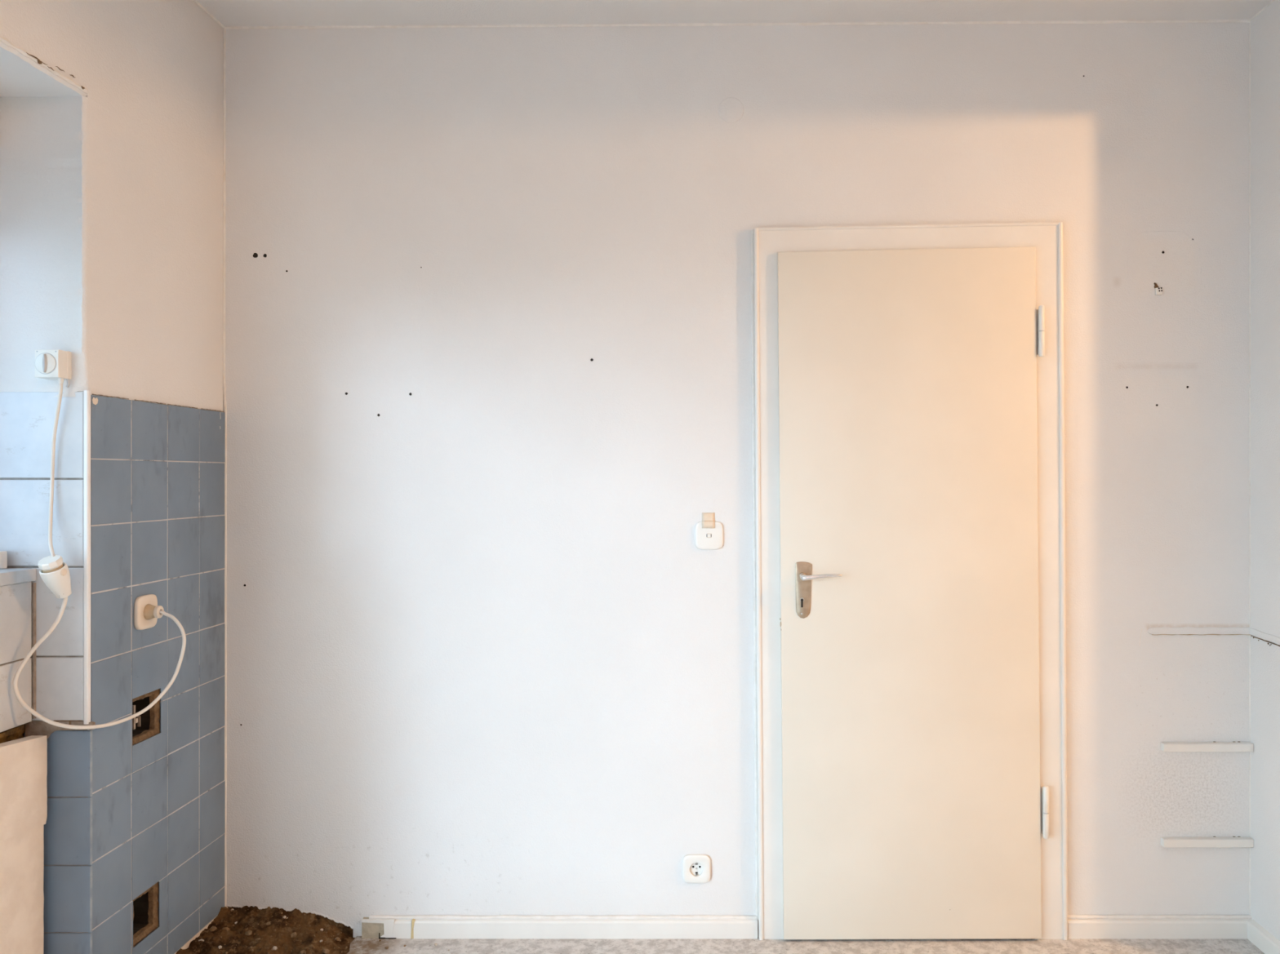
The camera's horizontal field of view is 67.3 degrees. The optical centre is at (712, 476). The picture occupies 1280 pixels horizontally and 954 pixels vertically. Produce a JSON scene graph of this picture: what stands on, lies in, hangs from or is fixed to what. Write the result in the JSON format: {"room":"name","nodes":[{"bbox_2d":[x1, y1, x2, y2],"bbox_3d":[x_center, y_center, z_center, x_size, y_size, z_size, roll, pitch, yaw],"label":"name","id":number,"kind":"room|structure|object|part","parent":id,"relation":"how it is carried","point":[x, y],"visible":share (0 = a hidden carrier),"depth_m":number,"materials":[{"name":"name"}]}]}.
{"room":"empty kitchen","nodes":[
{"label":"empty kitchen","id":0,"kind":"room"},
{"bbox_2d":[0,0,225,953],"bbox_3d":[-1.623,0.025,0.540,0.474,2.780,4.400,0,0,0],"label":"wall","id":1,"kind":"structure","parent":0,"point":[112,124],"depth_m":2.24,"materials":[{"name":"paint"}]},
{"bbox_2d":[0,568,36,586],"bbox_3d":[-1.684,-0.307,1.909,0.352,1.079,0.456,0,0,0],"label":"windowsill","id":2,"kind":"structure","parent":1,"relation":"in","point":[8,576],"depth_m":2.08,"materials":[{"name":"stone"}]},
{"bbox_2d":[0,551,7,568],"bbox_3d":[-1.605,0.184,2.115,0.080,0.038,0.022,0,0,0],"label":"block","id":3,"kind":"object","parent":2,"relation":"on","point":[3,554],"visible":1,"depth_m":2.12,"materials":[{"name":"white plastic"}]},
{"bbox_2d":[0,735,47,841],"bbox_3d":[-1.496,0.653,1.909,0.034,0.236,0.438,0,0,0],"label":"board","id":4,"kind":"object","parent":1,"relation":"attached to","point":[23,761],"visible":1,"depth_m":2.06,"materials":[{"name":"beige wood"}]},
{"bbox_2d":[35,349,71,387],"bbox_3d":[-1.456,-0.238,2.113,0.057,0.081,0.052,0,0,0],"label":"switch","id":5,"kind":"object","parent":1,"relation":"attached to","point":[50,364],"visible":1,"depth_m":2.10,"materials":[{"name":"white plastic"}]},
{"bbox_2d":[37,383,63,573],"bbox_3d":[-1.437,0.005,2.093,0.048,0.429,0.090,0,0,-15],"label":"power cord","id":6,"kind":"object","parent":5,"relation":"hanging from","point":[51,563],"visible":0.99,"depth_m":2.12,"materials":[{"name":"white plastic"}]},
{"bbox_2d":[83,390,90,724],"bbox_3d":[-1.399,0.180,2.142,0.011,0.746,0.009,0,0,0],"label":"trim","id":7,"kind":"structure","parent":1,"relation":"attached to","point":[86,393],"depth_m":2.14,"materials":[{"name":"white plastic"}]},
{"bbox_2d":[133,594,157,630],"bbox_3d":[-1.388,0.332,2.347,0.010,0.083,0.083,0,0,0],"label":"wall socket","id":8,"kind":"object","parent":1,"relation":"attached to","point":[140,623],"visible":0.89,"depth_m":2.33,"materials":[{"name":"beige plastic"}]},
{"bbox_2d":[13,562,186,729],"bbox_3d":[-1.392,0.375,2.197,0.118,0.376,0.339,0,0,21],"label":"extension cord","id":9,"kind":"object","parent":8,"relation":"attached to","point":[58,582],"visible":0.99,"depth_m":2.09,"materials":[{"name":"white plastic"}]},
{"bbox_2d":[192,0,225,28],"bbox_3d":[-1.397,-1.286,1.740,0.010,0.010,2.000,0,0,0],"label":"trim","id":10,"kind":"structure","parent":1,"relation":"attached to","point":[195,1],"depth_m":2.65,"materials":[{"name":"white paint"}]},
{"bbox_2d":[222,27,226,906],"bbox_3d":[-1.395,-0.028,2.739,0.011,2.515,0.010,0,0,-35],"label":"trim","id":11,"kind":"structure","parent":1,"relation":"attached to","point":[224,29],"depth_m":2.74,"materials":[{"name":"white paint"}]},
{"bbox_2d":[196,0,1272,26],"bbox_3d":[1.370,-1.355,0.490,6.460,0.144,4.500,0,0,0],"label":"ceiling","id":12,"kind":"structure","parent":0,"point":[228,12],"depth_m":2.66,"materials":[{"name":"paint"}]},
{"bbox_2d":[223,22,1249,937],"bbox_3d":[1.370,0.035,2.838,6.460,2.760,0.203,0,0,0],"label":"wall","id":13,"kind":"structure","parent":0,"point":[488,329],"depth_m":2.74,"materials":[{"name":"paint"}]},
{"bbox_2d":[361,915,757,939],"bbox_3d":[-0.435,1.284,2.732,1.127,0.062,0.020,0,0,0],"label":"baseboard","id":14,"kind":"structure","parent":13,"relation":"attached to","point":[378,926],"depth_m":2.72,"materials":[{"name":"paint"}]},
{"bbox_2d":[682,854,711,883],"bbox_3d":[-0.046,1.121,2.735,0.081,0.081,0.010,0,0,0],"label":"wall socket","id":15,"kind":"object","parent":13,"relation":"attached to","point":[696,868],"visible":1,"depth_m":2.73,"materials":[{"name":"white plastic"}]},
{"bbox_2d":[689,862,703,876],"bbox_3d":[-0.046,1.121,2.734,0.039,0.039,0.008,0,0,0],"label":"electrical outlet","id":16,"kind":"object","parent":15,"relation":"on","point":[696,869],"depth_m":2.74,"materials":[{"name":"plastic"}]},
{"bbox_2d":[702,512,715,528],"bbox_3d":[-0.012,0.125,2.734,0.037,0.045,0.011,0,0,0],"label":"tape strip","id":17,"kind":"object","parent":13,"relation":"attached to","point":[708,518],"visible":1,"depth_m":2.74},
{"bbox_2d":[694,521,723,550],"bbox_3d":[-0.010,0.168,2.735,0.081,0.081,0.010,0,0,0],"label":"light switch","id":18,"kind":"object","parent":13,"relation":"attached to","point":[705,539],"visible":1,"depth_m":2.73,"materials":[{"name":"white plastic"}]},
{"bbox_2d":[224,19,1251,29],"bbox_3d":[0.072,-1.295,2.739,2.931,0.030,0.011,0,0,0],"label":"trim","id":19,"kind":"structure","parent":13,"relation":"attached to","point":[1183,20],"depth_m":2.73,"materials":[{"name":"white paint"}]},
{"bbox_2d":[751,222,1067,940],"bbox_3d":[0.563,0.296,2.717,0.907,2.038,0.146,0,0,0],"label":"door","id":20,"kind":"structure","parent":13,"relation":"in","point":[909,613],"depth_m":2.70,"materials":[{"name":"paint"}]},
{"bbox_3d":[0.131,0.305,2.723,0.027,2.019,0.018,0,0,0],"label":"moulding","id":21,"kind":"part","parent":20,"relation":"part of","materials":[{"name":"paint"}]},
{"bbox_3d":[0.257,0.320,2.701,0.047,0.160,0.004,0,0,0],"label":"handle plate","id":22,"kind":"part","parent":20,"relation":"part of","materials":[{"name":"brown metal"}]},
{"bbox_3d":[0.301,0.279,2.671,0.114,0.020,0.055,0,0,0],"label":"lever","id":23,"kind":"part","parent":20,"relation":"part of","materials":[{"name":"metal"}]},
{"bbox_3d":[0.556,-0.711,2.724,0.870,0.024,0.016,0,0,0],"label":"moulding","id":24,"kind":"part","parent":20,"relation":"part of","materials":[{"name":"paint"}]},
{"bbox_3d":[0.994,0.297,2.723,0.026,2.035,0.018,0,0,0],"label":"moulding","id":25,"kind":"part","parent":20,"relation":"part of","materials":[{"name":"paint"}]},
{"bbox_2d":[1153,282,1162,295],"bbox_3d":[1.273,-0.537,2.735,0.021,0.036,0.009,0,0,0],"label":"block","id":26,"kind":"object","parent":13,"relation":"attached to","point":[1158,291],"visible":1,"depth_m":2.73,"materials":[{"name":"white plastic"}]},
{"bbox_2d":[1067,915,1251,938],"bbox_3d":[1.275,1.284,2.733,0.527,0.062,0.019,0,0,0],"label":"baseboard","id":27,"kind":"structure","parent":13,"relation":"attached to","point":[1079,926],"depth_m":2.72,"materials":[{"name":"paint"}]},
{"bbox_2d":[1160,836,1253,848],"bbox_3d":[1.410,1.042,2.729,0.254,0.025,0.022,0,0,0],"label":"batten","id":28,"kind":"object","parent":13,"relation":"attached to","point":[1166,842],"visible":1,"depth_m":2.72,"materials":[{"name":"paint"}]},
{"bbox_2d":[1160,742,1253,752],"bbox_3d":[1.410,0.770,2.729,0.254,0.025,0.022,0,0,0],"label":"batten","id":29,"kind":"object","parent":13,"relation":"attached to","point":[1169,747],"visible":1,"depth_m":2.72,"materials":[{"name":"paint"}]},
{"bbox_2d":[1147,626,1279,646],"bbox_3d":[1.392,0.448,2.570,0.295,0.037,0.341,0,0,0],"label":"ledge","id":30,"kind":"object","parent":13,"relation":"attached to","point":[1162,630],"visible":1,"depth_m":2.73,"materials":[{"name":"paint"}]},
{"bbox_2d":[1248,22,1250,915],"bbox_3d":[1.538,-0.025,2.739,0.004,2.560,0.004,0,0,0],"label":"trim","id":31,"kind":"structure","parent":13,"relation":"attached to","point":[1250,22],"depth_m":2.74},
{"bbox_2d":[346,936,1264,953],"bbox_3d":[1.370,1.375,0.560,6.460,0.120,4.640,0,0,0],"label":"floor","id":32,"kind":"structure","parent":0,"point":[359,945],"depth_m":2.68,"materials":[{"name":"stone"}]},
{"bbox_2d":[0,825,44,953],"bbox_3d":[-1.504,1.024,1.909,0.034,0.582,0.439,0,0,0],"label":"board","id":33,"kind":"object","parent":32,"relation":"on","point":[21,855],"visible":0.98,"depth_m":2.06,"materials":[{"name":"beige wood"}]},
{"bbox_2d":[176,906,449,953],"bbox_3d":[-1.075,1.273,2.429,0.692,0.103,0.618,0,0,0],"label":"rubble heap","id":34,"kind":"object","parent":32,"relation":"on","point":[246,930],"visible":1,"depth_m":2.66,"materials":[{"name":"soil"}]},
{"bbox_2d":[1250,0,1279,941],"bbox_3d":[1.598,-0.015,0.540,0.120,2.660,4.400,0,0,0],"label":"wall","id":35,"kind":"structure","parent":0,"point":[1265,26],"depth_m":2.67,"materials":[{"name":"paint"}]},
{"bbox_2d":[1249,0,1274,20],"bbox_3d":[1.538,-1.306,1.740,0.007,0.007,2.000,0,0,0],"label":"trim","id":36,"kind":"structure","parent":35,"relation":"attached to","point":[1269,3],"depth_m":2.68,"materials":[{"name":"white paint"}]},
{"bbox_2d":[1247,920,1279,953],"bbox_3d":[1.530,1.287,2.559,0.016,0.056,0.328,0,0,0],"label":"baseboard","id":37,"kind":"structure","parent":35,"relation":"attached to","point":[1258,935],"depth_m":2.65,"materials":[{"name":"paint"}]}
]}

